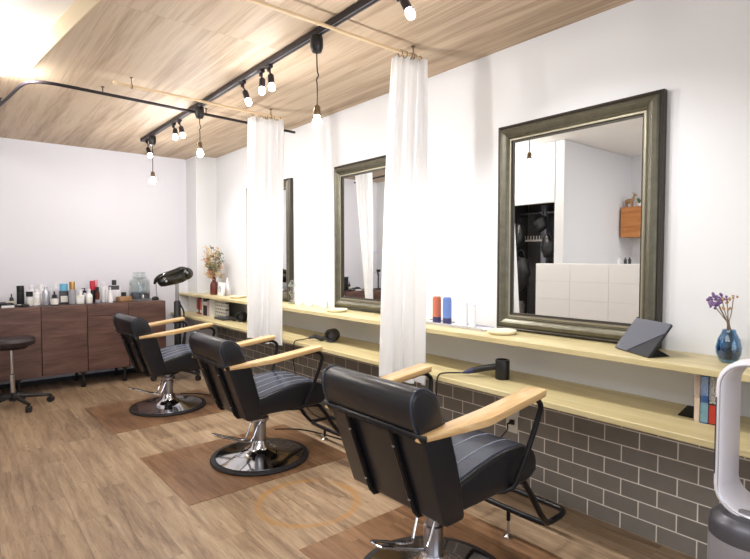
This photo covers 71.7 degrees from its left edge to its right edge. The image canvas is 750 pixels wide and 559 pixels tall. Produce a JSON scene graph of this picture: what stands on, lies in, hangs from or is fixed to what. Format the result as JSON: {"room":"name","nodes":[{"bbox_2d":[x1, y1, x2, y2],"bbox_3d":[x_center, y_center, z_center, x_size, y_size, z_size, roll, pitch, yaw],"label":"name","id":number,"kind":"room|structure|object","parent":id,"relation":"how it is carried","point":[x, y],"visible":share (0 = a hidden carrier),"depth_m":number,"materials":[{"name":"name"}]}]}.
{"room":"salon","nodes":[
{"label":"salon","id":0,"kind":"room"},
{"bbox_2d":[0,0,75,58],"bbox_3d":[-0.854,-1.282,0.025,3.000,0.050,7.000,-2,3,-39],"label":"ceiling","id":1,"kind":"structure","parent":0,"point":[23,23],"depth_m":2.75,"materials":[{"name":"white paint"}]},
{"bbox_2d":[0,48,8,75],"bbox_3d":[-2.234,-1.299,3.110,0.070,0.154,0.070,-2,3,-39],"label":"lamp","id":2,"kind":"object","parent":1,"relation":"attached to","point":[4,53],"visible":1,"depth_m":3.10,"materials":[{"name":"white plastic"}]},
{"bbox_2d":[0,137,187,384],"bbox_3d":[-3.679,-0.229,4.943,4.440,2.560,0.120,-2,3,-39],"label":"wall","id":3,"kind":"structure","parent":0,"point":[79,215],"depth_m":5.42,"materials":[{"name":"white paint"}]},
{"bbox_2d":[0,368,136,388],"bbox_3d":[-3.638,1.032,4.943,3.900,0.040,0.012,-2,3,-39],"label":"baseboard","id":4,"kind":"structure","parent":3,"relation":"attached to","point":[4,386],"depth_m":5.31,"materials":[{"name":"black wood"}]},
{"bbox_2d":[186,156,217,343],"bbox_3d":[-2.010,-0.192,6.035,0.236,2.400,0.310,-2,3,-39],"label":"wall pillar","id":5,"kind":"structure","parent":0,"point":[201,201],"depth_m":5.90,"materials":[{"name":"white paint"}]},
{"bbox_2d":[0,0,632,159],"bbox_3d":[-0.886,-1.291,1.485,4.200,0.160,8.700,-2,3,-39],"label":"ceiling","id":6,"kind":"structure","parent":0,"point":[194,49],"depth_m":3.02,"materials":[{"name":"brown wood"}]},
{"bbox_2d":[5,0,99,76],"bbox_3d":[-0.344,-1.247,1.049,7.077,0.112,2.054,1,3,29],"label":"trim","id":7,"kind":"structure","parent":6,"relation":"attached to","point":[78,9],"depth_m":2.82,"materials":[{"name":"beige wood"}]},
{"bbox_2d":[0,80,294,133],"bbox_3d":[-2.260,-1.281,3.954,3.041,0.055,1.415,0,2,4],"label":"rail","id":8,"kind":"object","parent":6,"relation":"attached to","point":[24,83],"visible":0.88,"depth_m":3.55,"materials":[{"name":"black metal"}]},
{"bbox_2d":[113,77,283,119],"bbox_3d":[-1.174,-1.260,3.647,1.249,0.072,0.034,-2,3,-43],"label":"curtain rod","id":9,"kind":"object","parent":6,"relation":"attached to","point":[131,78],"visible":0.94,"depth_m":3.55,"materials":[{"name":"beige wood"}]},
{"bbox_2d":[247,115,283,345],"bbox_3d":[-0.842,-0.379,4.011,0.281,1.775,0.195,0,2,3],"label":"curtain","id":10,"kind":"object","parent":9,"relation":"hanging from","point":[265,138],"visible":0.99,"depth_m":3.98,"materials":[{"name":"white fabric"}]},
{"bbox_2d":[140,0,379,141],"bbox_3d":[-0.393,-1.244,2.732,0.040,0.033,5.790,-2,3,-39],"label":"track","id":11,"kind":"object","parent":6,"relation":"attached to","point":[361,5],"visible":0.87,"depth_m":2.88,"materials":[{"name":"black metal"}]},
{"bbox_2d":[144,139,152,157],"bbox_3d":[-2.123,-1.226,4.868,0.053,0.176,0.076,-2,3,-39],"label":"spot lamp","id":12,"kind":"object","parent":11,"relation":"attached to","point":[148,150],"visible":0.95,"depth_m":4.85,"materials":[{"name":"black"}]},
{"bbox_2d":[148,135,155,183],"bbox_3d":[-2.033,-1.092,4.744,0.066,0.432,0.066,-2,3,-39],"label":"pendant lamp","id":13,"kind":"object","parent":11,"relation":"hanging from","point":[151,139],"visible":1,"depth_m":4.73,"materials":[{"name":"black plastic"}]},
{"bbox_2d":[171,123,177,139],"bbox_3d":[-1.651,-1.217,4.274,0.043,0.146,0.094,-2,3,-39],"label":"spot lamp","id":14,"kind":"object","parent":11,"relation":"attached to","point":[175,131],"visible":1,"depth_m":4.25,"materials":[{"name":"black"}]},
{"bbox_2d":[176,119,184,137],"bbox_3d":[-1.558,-1.208,4.170,0.043,0.156,0.094,-2,3,-39],"label":"spot lamp","id":15,"kind":"object","parent":11,"relation":"attached to","point":[181,129],"visible":1,"depth_m":4.15,"materials":[{"name":"black"}]},
{"bbox_2d":[195,106,203,156],"bbox_3d":[-1.298,-1.091,3.846,0.066,0.362,0.066,-2,3,-39],"label":"pendant lamp","id":16,"kind":"object","parent":11,"relation":"hanging from","point":[199,111],"visible":1,"depth_m":3.83,"materials":[{"name":"black plastic"}]},
{"bbox_2d":[197,142,202,148],"bbox_3d":[-1.298,-0.995,3.850,0.036,0.054,0.036,-2,3,-39],"label":"socket","id":17,"kind":"object","parent":16,"relation":"attached to","point":[199,146],"depth_m":3.84,"materials":[{"name":"gold metal"}]},
{"bbox_2d":[239,80,251,105],"bbox_3d":[-0.819,-1.170,3.264,0.098,0.160,0.043,2,3,34],"label":"spot lamp","id":18,"kind":"object","parent":11,"relation":"attached to","point":[248,102],"visible":1,"depth_m":3.24,"materials":[{"name":"black"}]},
{"bbox_2d":[257,69,264,94],"bbox_3d":[-0.674,-1.168,3.081,0.043,0.148,0.060,-2,3,-39],"label":"spot lamp","id":19,"kind":"object","parent":11,"relation":"attached to","point":[260,72],"visible":1,"depth_m":3.06,"materials":[{"name":"black"}]},
{"bbox_2d":[265,64,274,90],"bbox_3d":[-0.606,-1.163,3.002,0.038,0.153,0.068,-2,3,-39],"label":"spot lamp","id":20,"kind":"object","parent":11,"relation":"attached to","point":[271,82],"visible":1,"depth_m":2.98,"materials":[{"name":"black"}]},
{"bbox_2d":[310,34,322,126],"bbox_3d":[-0.293,-0.997,2.621,0.066,0.452,0.066,-2,3,-39],"label":"pendant lamp","id":21,"kind":"object","parent":11,"relation":"hanging from","point":[316,40],"visible":1,"depth_m":2.61,"materials":[{"name":"black plastic"}]},
{"bbox_2d":[314,105,320,115],"bbox_3d":[-0.293,-0.856,2.626,0.036,0.054,0.036,-2,3,-39],"label":"socket","id":22,"kind":"object","parent":21,"relation":"attached to","point":[317,112],"depth_m":2.61,"materials":[{"name":"gold metal"}]},
{"bbox_2d":[397,0,414,19],"bbox_3d":[0.112,-1.128,2.126,0.127,0.152,0.038,2,3,42],"label":"spot lamp","id":23,"kind":"object","parent":11,"relation":"attached to","point":[406,5],"visible":1,"depth_m":2.09,"materials":[{"name":"black"}]},
{"bbox_2d":[248,0,427,59],"bbox_3d":[-0.214,-1.212,2.456,1.331,0.072,0.034,-2,3,-40],"label":"curtain rod","id":24,"kind":"object","parent":6,"relation":"attached to","point":[259,2],"visible":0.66,"depth_m":2.46,"materials":[{"name":"beige wood"}]},
{"bbox_2d":[379,49,427,385],"bbox_3d":[0.155,-0.331,2.821,0.256,1.787,0.175,0,2,8],"label":"curtain","id":25,"kind":"object","parent":24,"relation":"hanging from","point":[404,249],"visible":0.98,"depth_m":2.79,"materials":[{"name":"white fabric"}]},
{"bbox_2d":[0,370,696,558],"bbox_3d":[-0.886,1.217,1.586,4.500,0.060,9.000,-2,3,-39],"label":"floor","id":26,"kind":"structure","parent":0,"point":[71,487],"depth_m":2.66,"materials":[{"name":"wood"}]},
{"bbox_2d":[0,306,41,391],"bbox_3d":[-3.368,0.653,4.847,0.384,0.805,0.448,-2,3,-39],"label":"base cabinet","id":27,"kind":"object","parent":26,"relation":"on","point":[15,321],"visible":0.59,"depth_m":4.70,"materials":[{"name":"brown wood"}]},
{"bbox_2d":[1,305,13,307],"bbox_3d":[-3.307,0.245,4.673,0.095,0.020,0.040,-2,3,-39],"label":"soap box","id":28,"kind":"object","parent":27,"relation":"on","point":[8,306],"visible":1,"depth_m":4.66,"materials":[{"name":"white plastic"}]},
{"bbox_2d":[0,302,16,307],"bbox_3d":[-3.353,0.228,4.714,0.050,0.048,0.158,2,3,39],"label":"hair clipper","id":29,"kind":"object","parent":27,"relation":"on","point":[1,303],"visible":0.74,"depth_m":4.69,"materials":[{"name":"black plastic"}]},
{"bbox_2d":[9,294,14,303],"bbox_3d":[-3.364,0.191,4.805,0.045,0.118,0.045,-2,3,-33],"label":"dropper bottle","id":30,"kind":"object","parent":27,"relation":"on","point":[11,299],"visible":0.71,"depth_m":4.79,"materials":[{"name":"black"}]},
{"bbox_2d":[16,285,24,303],"bbox_3d":[-3.300,0.153,4.830,0.061,0.192,0.061,-1,3,-27],"label":"spray can","id":31,"kind":"object","parent":27,"relation":"on","point":[19,289],"visible":0.77,"depth_m":4.81,"materials":[{"name":"black plastic"}]},
{"bbox_2d":[14,304,29,306],"bbox_3d":[-3.246,0.239,4.743,0.045,0.025,0.146,2,3,45],"label":"brush","id":32,"kind":"object","parent":27,"relation":"on","point":[17,305],"visible":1,"depth_m":4.74,"materials":[{"name":"black plastic"}]},
{"bbox_2d":[26,291,32,305],"bbox_3d":[-3.246,0.180,4.876,0.056,0.133,0.056,-2,3,-44],"label":"bottle","id":33,"kind":"object","parent":27,"relation":"on","point":[29,299],"visible":0.85,"depth_m":4.86,"materials":[{"name":"white plastic"}]},
{"bbox_2d":[28,285,33,292],"bbox_3d":[-3.311,0.147,5.002,0.060,0.190,0.060,-1,3,-25],"label":"bottle","id":34,"kind":"object","parent":27,"relation":"on","point":[30,286],"visible":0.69,"depth_m":4.98,"materials":[{"name":"white plastic"}]},
{"bbox_2d":[32,290,40,305],"bbox_3d":[-3.214,0.171,4.927,0.072,0.148,0.072,-2,3,-40],"label":"pump bottle","id":35,"kind":"object","parent":27,"relation":"on","point":[36,296],"visible":1,"depth_m":4.90,"materials":[{"name":"white plastic"}]},
{"bbox_2d":[0,335,54,412],"bbox_3d":[-3.042,0.780,4.333,0.572,0.591,0.560,1,2,19],"label":"stool","id":36,"kind":"object","parent":26,"relation":"on","point":[7,343],"visible":1,"depth_m":4.33,"materials":[{"name":"black leather"}]},
{"bbox_2d":[38,302,87,386],"bbox_3d":[-3.073,0.644,5.089,0.377,0.805,0.448,-2,3,-39],"label":"base cabinet","id":37,"kind":"object","parent":26,"relation":"on","point":[64,345],"visible":0.95,"depth_m":4.91,"materials":[{"name":"brown wood"}]},
{"bbox_2d":[38,284,43,303],"bbox_3d":[-3.257,0.144,5.059,0.056,0.192,0.056,-2,3,-35],"label":"bottle","id":38,"kind":"object","parent":37,"relation":"on","point":[40,289],"visible":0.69,"depth_m":5.04,"materials":[{"name":"white plastic"}]},
{"bbox_2d":[42,287,49,304],"bbox_3d":[-3.133,0.158,4.941,0.065,0.174,0.065,-1,3,-24],"label":"bottle","id":39,"kind":"object","parent":37,"relation":"on","point":[45,294],"visible":1,"depth_m":4.92,"materials":[{"name":"silver metal"}]},
{"bbox_2d":[51,291,57,304],"bbox_3d":[-3.058,0.179,4.952,0.063,0.130,0.063,-2,3,-40],"label":"dropper bottle","id":40,"kind":"object","parent":37,"relation":"on","point":[54,300],"visible":1,"depth_m":4.93,"materials":[{"name":"grey plastic"}]},
{"bbox_2d":[52,282,59,302],"bbox_3d":[-3.160,0.129,5.138,0.066,0.214,0.066,-1,3,-23],"label":"pump bottle","id":41,"kind":"object","parent":37,"relation":"on","point":[56,289],"visible":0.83,"depth_m":5.12,"materials":[{"name":"white plastic"}]},
{"bbox_2d":[59,283,68,303],"bbox_3d":[-3.039,0.140,5.069,0.075,0.199,0.071,-2,3,-37],"label":"bottle","id":42,"kind":"object","parent":37,"relation":"on","point":[63,293],"visible":1,"depth_m":5.05,"materials":[{"name":"grey plastic"}]},
{"bbox_2d":[69,282,75,303],"bbox_3d":[-2.952,0.130,5.062,0.062,0.219,0.062,-1,3,-24],"label":"spray can","id":43,"kind":"object","parent":37,"relation":"on","point":[72,292],"visible":1,"depth_m":5.04,"materials":[{"name":"silver metal"}]},
{"bbox_2d":[76,290,83,303],"bbox_3d":[-2.894,0.171,5.098,0.064,0.134,0.043,-1,3,-25],"label":"bottle","id":44,"kind":"object","parent":37,"relation":"on","point":[80,298],"visible":1,"depth_m":5.08,"materials":[{"name":"white"}]},
{"bbox_2d":[84,301,128,380],"bbox_3d":[-2.783,0.634,5.326,0.371,0.805,0.448,-2,3,-39],"label":"base cabinet","id":45,"kind":"object","parent":26,"relation":"on","point":[106,348],"visible":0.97,"depth_m":5.13,"materials":[{"name":"brown wood"}]},
{"bbox_2d":[82,288,86,302],"bbox_3d":[-2.920,0.159,5.219,0.054,0.148,0.054,-2,3,-37],"label":"pump bottle","id":46,"kind":"object","parent":45,"relation":"on","point":[84,293],"visible":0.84,"depth_m":5.20,"materials":[{"name":"white plastic"}]},
{"bbox_2d":[86,289,92,303],"bbox_3d":[-2.835,0.165,5.147,0.059,0.142,0.059,2,3,39],"label":"bottle","id":47,"kind":"object","parent":45,"relation":"on","point":[89,298],"visible":1,"depth_m":5.13,"materials":[{"name":"white plastic"}]},
{"bbox_2d":[89,281,94,301],"bbox_3d":[-2.865,0.122,5.263,0.054,0.219,0.054,-1,3,-26],"label":"bottle","id":48,"kind":"object","parent":45,"relation":"on","point":[92,283],"visible":0.76,"depth_m":5.25,"materials":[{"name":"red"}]},
{"bbox_2d":[95,287,99,299],"bbox_3d":[-2.812,0.153,5.256,0.043,0.156,0.043,-2,3,-44],"label":"bottle","id":49,"kind":"object","parent":45,"relation":"on","point":[97,293],"visible":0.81,"depth_m":5.24,"materials":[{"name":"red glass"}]},
{"bbox_2d":[101,282,105,301],"bbox_3d":[-2.767,0.130,5.292,0.041,0.200,0.041,-2,3,-42],"label":"tube","id":50,"kind":"object","parent":45,"relation":"on","point":[103,287],"visible":0.98,"depth_m":5.28,"materials":[{"name":"white plastic"}]},
{"bbox_2d":[105,285,108,301],"bbox_3d":[-2.724,0.146,5.276,0.037,0.171,0.037,2,3,34],"label":"bottle","id":51,"kind":"object","parent":45,"relation":"on","point":[106,289],"visible":0.95,"depth_m":5.26,"materials":[{"name":"white plastic"}]},
{"bbox_2d":[108,287,112,302],"bbox_3d":[-2.673,0.154,5.240,0.045,0.157,0.045,-2,3,-36],"label":"bottle","id":52,"kind":"object","parent":45,"relation":"on","point":[110,296],"visible":1,"depth_m":5.23,"materials":[{"name":"white plastic"}]},
{"bbox_2d":[108,280,120,300],"bbox_3d":[-2.717,0.115,5.408,0.125,0.221,0.082,-1,3,-24],"label":"bottle","id":53,"kind":"object","parent":45,"relation":"on","point":[116,289],"visible":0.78,"depth_m":5.38,"materials":[{"name":"white plastic"}]},
{"bbox_2d":[116,292,131,301],"bbox_3d":[-2.602,0.179,5.377,0.086,0.096,0.132,2,3,38],"label":"jar","id":54,"kind":"object","parent":45,"relation":"on","point":[123,298],"visible":1,"depth_m":5.35,"materials":[{"name":"brown"}]},
{"bbox_2d":[126,298,165,365],"bbox_3d":[-2.497,0.625,5.560,0.367,0.805,0.448,-2,3,-39],"label":"base cabinet","id":55,"kind":"object","parent":26,"relation":"on","point":[150,310],"visible":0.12,"depth_m":5.41,"materials":[{"name":"brown wood"}]},
{"bbox_2d":[129,273,149,300],"bbox_3d":[-2.498,0.071,5.509,0.208,0.300,0.208,0,2,6],"label":"glass jar","id":56,"kind":"object","parent":55,"relation":"on","point":[135,295],"visible":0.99,"depth_m":5.46,"materials":[{"name":"clear glass"}]},
{"bbox_2d":[84,389,227,433],"bbox_3d":[-1.774,1.076,4.332,0.990,0.002,0.840,-2,3,-41],"label":"floor mat","id":57,"kind":"object","parent":26,"relation":"on","point":[116,418],"visible":0.64,"depth_m":4.13,"materials":[{"name":"brown wood"}]},
{"bbox_2d":[113,313,215,416],"bbox_3d":[-1.624,0.670,4.472,1.033,0.797,0.650,-2,3,-43],"label":"chair","id":58,"kind":"object","parent":57,"relation":"on","point":[145,354],"visible":0.81,"depth_m":4.21,"materials":[{"name":"black leather"}]},
{"bbox_2d":[150,266,200,380],"bbox_3d":[-2.052,0.449,5.374,0.507,1.168,0.489,-2,3,-39],"label":"dryer","id":59,"kind":"object","parent":26,"relation":"on","point":[178,275],"visible":0.79,"depth_m":5.32,"materials":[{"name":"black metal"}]},
{"bbox_2d":[180,393,210,395],"bbox_3d":[-1.163,1.016,4.547,1.353,0.102,0.147,1,2,20],"label":"cable","id":60,"kind":"object","parent":26,"relation":"on","point":[180,393],"visible":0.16,"depth_m":4.78,"materials":[{"name":"black plastic"}]},
{"bbox_2d":[140,424,346,505],"bbox_3d":[-0.814,1.118,3.271,1.030,0.002,0.820,-2,3,-40],"label":"floor mat","id":61,"kind":"object","parent":26,"relation":"on","point":[188,471],"visible":0.71,"depth_m":3.12,"materials":[{"name":"brown wood"}]},
{"bbox_2d":[188,331,340,475],"bbox_3d":[-0.599,0.715,3.354,1.033,0.797,0.650,-2,3,-40],"label":"chair","id":62,"kind":"object","parent":61,"relation":"on","point":[231,383],"visible":0.98,"depth_m":3.12,"materials":[{"name":"black leather"}]},
{"bbox_2d":[275,428,341,439],"bbox_3d":[-0.275,1.044,3.617,0.976,0.121,0.142,1,2,19],"label":"cable","id":63,"kind":"object","parent":26,"relation":"on","point":[275,428],"visible":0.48,"depth_m":3.77,"materials":[{"name":"black plastic"}]},
{"bbox_2d":[299,505,562,558],"bbox_3d":[0.265,1.163,2.152,0.800,0.002,0.880,-2,3,-40],"label":"floor mat","id":64,"kind":"object","parent":26,"relation":"on","point":[353,542],"visible":0.67,"depth_m":2.32,"materials":[{"name":"brown wood"}]},
{"bbox_2d":[322,363,565,558],"bbox_3d":[0.347,0.740,2.096,1.033,0.849,0.650,-2,3,-40],"label":"chair","id":65,"kind":"object","parent":64,"relation":"on","point":[397,440],"visible":1,"depth_m":1.82,"materials":[{"name":"black leather"}]},
{"bbox_2d":[707,359,749,558],"bbox_3d":[1.055,0.706,1.462,0.206,0.971,0.198,-2,3,-39],"label":"tower fan","id":66,"kind":"object","parent":26,"relation":"on","point":[728,536],"visible":1,"depth_m":1.48,"materials":[{"name":"white plastic"}]},
{"bbox_2d":[216,0,749,416],"bbox_3d":[0.785,-0.146,2.901,0.120,2.560,8.940,-2,3,-39],"label":"wall","id":67,"kind":"structure","parent":0,"point":[698,51],"depth_m":2.59,"materials":[{"name":"white paint"}]},
{"bbox_2d":[246,178,293,301],"bbox_3d":[-1.028,-0.365,4.973,0.051,1.106,0.885,-2,3,-39],"label":"wall mirror","id":68,"kind":"object","parent":67,"relation":"attached to","point":[288,265],"visible":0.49,"depth_m":4.65,"materials":[{"name":"brown metal"}]},
{"bbox_2d":[282,190,285,290],"bbox_3d":[-1.016,-0.365,4.983,0.006,0.920,0.699,-2,3,-39],"label":"mirror glass","id":69,"kind":"object","parent":68,"relation":"attached to","point":[284,208],"depth_m":4.75,"materials":[{"name":"white"}]},
{"bbox_2d":[334,155,385,312],"bbox_3d":[-0.044,-0.317,3.771,0.051,1.106,0.858,-2,3,-39],"label":"wall mirror","id":70,"kind":"object","parent":67,"relation":"attached to","point":[359,187],"visible":0.61,"depth_m":3.88,"materials":[{"name":"brown metal"}]},
{"bbox_2d":[343,170,384,299],"bbox_3d":[-0.032,-0.317,3.782,0.006,0.920,0.672,-2,3,-39],"label":"mirror glass","id":71,"kind":"object","parent":70,"relation":"attached to","point":[363,190],"depth_m":3.84,"materials":[{"name":"white"}]},
{"bbox_2d":[171,311,749,457],"bbox_3d":[-0.062,0.487,3.518,0.438,0.025,6.690,-2,3,-39],"label":"shelf","id":72,"kind":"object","parent":67,"relation":"attached to","point":[658,417],"depth_m":2.37,"materials":[{"name":"brown wood"}]},
{"bbox_2d":[198,297,200,313],"bbox_3d":[-1.898,0.290,5.788,0.130,0.185,0.040,-2,3,-39],"label":"magazine","id":73,"kind":"object","parent":72,"relation":"on","point":[198,297],"visible":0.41,"depth_m":5.74,"materials":[{"name":"red paper"}]},
{"bbox_2d":[200,299,201,314],"bbox_3d":[-1.868,0.299,5.751,0.131,0.170,0.050,-2,3,-39],"label":"magazine","id":74,"kind":"object","parent":72,"relation":"on","point":[200,299],"visible":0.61,"depth_m":5.70,"materials":[{"name":"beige paper"}]},
{"bbox_2d":[203,298,208,315],"bbox_3d":[-1.786,0.295,5.651,0.131,0.186,0.111,-2,3,-39],"label":"magazine","id":75,"kind":"object","parent":72,"relation":"on","point":[205,300],"visible":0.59,"depth_m":5.61,"materials":[{"name":"beige paper"}]},
{"bbox_2d":[209,299,214,316],"bbox_3d":[-1.700,0.301,5.546,0.130,0.182,0.035,-2,3,-39],"label":"magazine","id":76,"kind":"object","parent":72,"relation":"on","point":[211,301],"visible":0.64,"depth_m":5.51,"materials":[{"name":"beige paper"}]},
{"bbox_2d":[214,316,226,320],"bbox_3d":[-1.541,0.392,5.245,0.090,0.024,0.220,-2,3,-39],"label":"iron","id":77,"kind":"object","parent":72,"relation":"on","point":[222,318],"visible":0.79,"depth_m":5.21,"materials":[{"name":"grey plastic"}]},
{"bbox_2d":[215,300,228,316],"bbox_3d":[-1.599,0.307,5.423,0.035,0.178,0.270,-2,3,-39],"label":"patterned box","id":78,"kind":"object","parent":72,"relation":"on","point":[221,307],"visible":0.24,"depth_m":5.39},
{"bbox_2d":[225,312,246,321],"bbox_3d":[-1.371,0.361,5.083,0.256,0.098,0.072,1,2,23],"label":"hair dryer","id":79,"kind":"object","parent":72,"relation":"on","point":[240,316],"visible":1,"depth_m":5.04,"materials":[{"name":"black plastic"}]},
{"bbox_2d":[293,328,339,417],"bbox_3d":[-0.364,0.705,3.859,0.493,0.686,0.132,0,2,2],"label":"hair dryer","id":80,"kind":"object","parent":72,"relation":"on","point":[331,335],"visible":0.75,"depth_m":3.82,"materials":[{"name":"black plastic"}]},
{"bbox_2d":[436,358,509,436],"bbox_3d":[0.529,0.721,2.786,0.374,0.636,0.242,1,2,16],"label":"hair dryer","id":81,"kind":"object","parent":72,"relation":"on","point":[501,366],"visible":0.74,"depth_m":2.65,"materials":[{"name":"black plastic"}]},
{"bbox_2d":[678,405,693,417],"bbox_3d":[1.246,0.522,2.048,0.100,0.022,0.060,-2,3,-39],"label":"bookend","id":82,"kind":"object","parent":72,"relation":"on","point":[688,411],"visible":0.53,"depth_m":2.04,"materials":[{"name":"black plastic"}]},
{"bbox_2d":[693,374,700,421],"bbox_3d":[1.268,0.440,2.001,0.141,0.188,0.021,-2,3,-39],"label":"book","id":83,"kind":"object","parent":72,"relation":"on","point":[697,378],"visible":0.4,"depth_m":1.96,"materials":[{"name":"beige paper"}]},
{"bbox_2d":[700,375,709,423],"bbox_3d":[1.285,0.439,1.981,0.151,0.192,0.025,-2,3,-39],"label":"book","id":84,"kind":"object","parent":72,"relation":"on","point":[704,404],"visible":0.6,"depth_m":1.93,"materials":[{"name":"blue paper"}]},
{"bbox_2d":[708,376,716,424],"bbox_3d":[1.301,0.441,1.961,0.141,0.190,0.022,-2,3,-39],"label":"book","id":85,"kind":"object","parent":72,"relation":"on","point":[713,380],"visible":0.4,"depth_m":1.92,"materials":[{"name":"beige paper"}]},
{"bbox_2d":[179,292,749,382],"bbox_3d":[-0.026,0.263,3.540,0.343,0.026,6.690,-2,3,-39],"label":"wall shelf","id":86,"kind":"object","parent":67,"relation":"attached to","point":[687,362],"visible":0.57,"depth_m":2.38,"materials":[{"name":"brown wood"}]},
{"bbox_2d":[210,277,217,294],"bbox_3d":[-1.749,0.070,5.644,0.088,0.190,0.088,-2,3,-39],"label":"flower vase","id":87,"kind":"object","parent":86,"relation":"on","point":[214,284],"visible":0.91,"depth_m":5.61,"materials":[{"name":"red glass"}]},
{"bbox_2d":[203,245,224,279],"bbox_3d":[-1.758,-0.178,5.645,0.255,0.401,0.247,0,2,-10],"label":"dried flowers","id":88,"kind":"object","parent":87,"relation":"in","point":[214,272],"visible":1,"depth_m":5.61,"materials":[{"name":"brown plant"}]},
{"bbox_2d":[217,282,224,295],"bbox_3d":[-1.631,0.102,5.509,0.041,0.141,0.130,-2,3,-39],"label":"desk clock","id":89,"kind":"object","parent":86,"relation":"on","point":[221,286],"visible":1,"depth_m":5.47,"materials":[{"name":"white plastic"}]},
{"bbox_2d":[225,278,230,294],"bbox_3d":[-1.588,0.074,5.582,0.080,0.187,0.080,-2,3,-39],"label":"cone","id":90,"kind":"object","parent":86,"relation":"on","point":[227,286],"visible":0.88,"depth_m":5.56,"materials":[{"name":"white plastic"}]},
{"bbox_2d":[229,295,245,297],"bbox_3d":[-1.375,0.173,5.192,0.156,0.021,0.156,-2,3,-39],"label":"dish","id":91,"kind":"object","parent":86,"relation":"on","point":[232,296],"visible":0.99,"depth_m":5.14,"materials":[{"name":"beige"}]},
{"bbox_2d":[295,289,301,304],"bbox_3d":[-0.650,0.149,4.414,0.056,0.130,0.056,-2,3,-39],"label":"bottle","id":92,"kind":"object","parent":86,"relation":"on","point":[298,298],"visible":1,"depth_m":4.40,"materials":[{"name":"white plastic"}]},
{"bbox_2d":[306,286,312,305],"bbox_3d":[-0.542,0.137,4.282,0.060,0.165,0.060,-2,3,-39],"label":"bottle","id":93,"kind":"object","parent":86,"relation":"on","point":[309,296],"visible":1,"depth_m":4.26,"materials":[{"name":"white plastic"}]},
{"bbox_2d":[322,292,327,307],"bbox_3d":[-0.396,0.164,4.105,0.052,0.125,0.052,-2,3,-39],"label":"bottle","id":94,"kind":"object","parent":86,"relation":"on","point":[324,299],"visible":1,"depth_m":4.09,"materials":[{"name":"white plastic"}]},
{"bbox_2d":[326,308,347,311],"bbox_3d":[-0.281,0.227,3.840,0.156,0.021,0.156,-2,3,-39],"label":"dish","id":95,"kind":"object","parent":86,"relation":"on","point":[328,309],"visible":1,"depth_m":3.80,"materials":[{"name":"beige"}]},
{"bbox_2d":[426,319,494,330],"bbox_3d":[0.462,0.262,3.020,0.110,0.016,0.500,-2,3,-39],"label":"tray","id":96,"kind":"object","parent":86,"relation":"on","point":[478,327],"visible":0.51,"depth_m":2.93,"materials":[{"name":"white plastic"}]},
{"bbox_2d":[432,296,440,322],"bbox_3d":[0.373,0.179,3.126,0.052,0.157,0.052,-2,3,-39],"label":"spray can","id":97,"kind":"object","parent":96,"relation":"on","point":[436,299],"visible":0.93,"depth_m":3.10,"materials":[{"name":"orange"}]},
{"bbox_2d":[443,297,451,323],"bbox_3d":[0.425,0.182,3.061,0.052,0.157,0.052,-2,3,-39],"label":"spray can","id":98,"kind":"object","parent":96,"relation":"on","point":[447,302],"visible":0.94,"depth_m":3.04,"materials":[{"name":"blue metal"}]},
{"bbox_2d":[455,302,467,325],"bbox_3d":[0.497,0.196,2.982,0.074,0.135,0.074,-2,3,-39],"label":"spray can","id":99,"kind":"object","parent":96,"relation":"on","point":[461,308],"visible":0.94,"depth_m":2.95,"materials":[{"name":"white plastic"}]},
{"bbox_2d":[469,303,475,326],"bbox_3d":[0.548,0.201,2.921,0.040,0.130,0.040,-2,3,-39],"label":"spray can","id":100,"kind":"object","parent":96,"relation":"on","point":[472,307],"visible":0.98,"depth_m":2.90,"materials":[{"name":"white plastic"}]},
{"bbox_2d":[487,328,516,334],"bbox_3d":[0.661,0.273,2.706,0.150,0.021,0.150,-2,3,-39],"label":"dish","id":101,"kind":"object","parent":86,"relation":"on","point":[494,331],"visible":1,"depth_m":2.69,"materials":[{"name":"beige"}]},
{"bbox_2d":[615,318,672,357],"bbox_3d":[1.121,0.240,2.160,0.123,0.137,0.226,0,2,-7],"label":"tablet","id":102,"kind":"object","parent":86,"relation":"on","point":[643,337],"visible":0.97,"depth_m":2.13,"materials":[{"name":"black plastic"}]},
{"bbox_2d":[717,346,740,359],"bbox_3d":[1.337,0.251,1.961,0.084,0.124,0.084,-2,3,-39],"label":"water","id":103,"kind":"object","parent":86,"relation":"on","point":[725,353],"visible":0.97,"depth_m":1.94,"materials":[{"name":"blue liquid"}]},
{"bbox_2d":[706,292,738,347],"bbox_3d":[1.318,0.174,1.978,0.060,0.252,0.108,-2,3,-39],"label":"flowers","id":104,"kind":"object","parent":103,"relation":"in","point":[729,336],"visible":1,"depth_m":1.97,"materials":[{"name":"purple plant"}]},
{"bbox_2d":[217,325,749,558],"bbox_3d":[0.834,0.834,2.779,0.008,0.610,8.390,-2,3,-39],"label":"wall tiles","id":105,"kind":"structure","parent":67,"relation":"attached to","point":[659,489],"depth_m":2.46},
{"bbox_2d":[506,412,517,433],"bbox_3d":[0.755,0.781,2.861,0.006,0.125,0.075,-2,3,-39],"label":"wall outlet","id":106,"kind":"object","parent":105,"relation":"attached to","point":[511,428],"visible":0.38,"depth_m":2.85,"materials":[{"name":"beige"}]},
{"bbox_2d":[508,419,514,424],"bbox_3d":[0.742,0.782,2.838,0.041,0.026,0.026,-2,3,-39],"label":"plug","id":107,"kind":"object","parent":106,"relation":"attached to","point":[512,422],"visible":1,"depth_m":2.83,"materials":[{"name":"black plastic"}]},
{"bbox_2d":[497,88,666,348],"bbox_3d":[0.956,-0.268,2.550,0.051,1.106,0.858,-2,3,-39],"label":"wall mirror","id":108,"kind":"object","parent":67,"relation":"attached to","point":[581,192],"visible":0.88,"depth_m":2.50,"materials":[{"name":"brown metal"}]},
{"bbox_2d":[513,117,642,323],"bbox_3d":[0.969,-0.268,2.560,0.006,0.920,0.672,-2,3,-39],"label":"mirror glass","id":109,"kind":"object","parent":108,"relation":"attached to","point":[578,189],"depth_m":2.52,"materials":[{"name":"white"}]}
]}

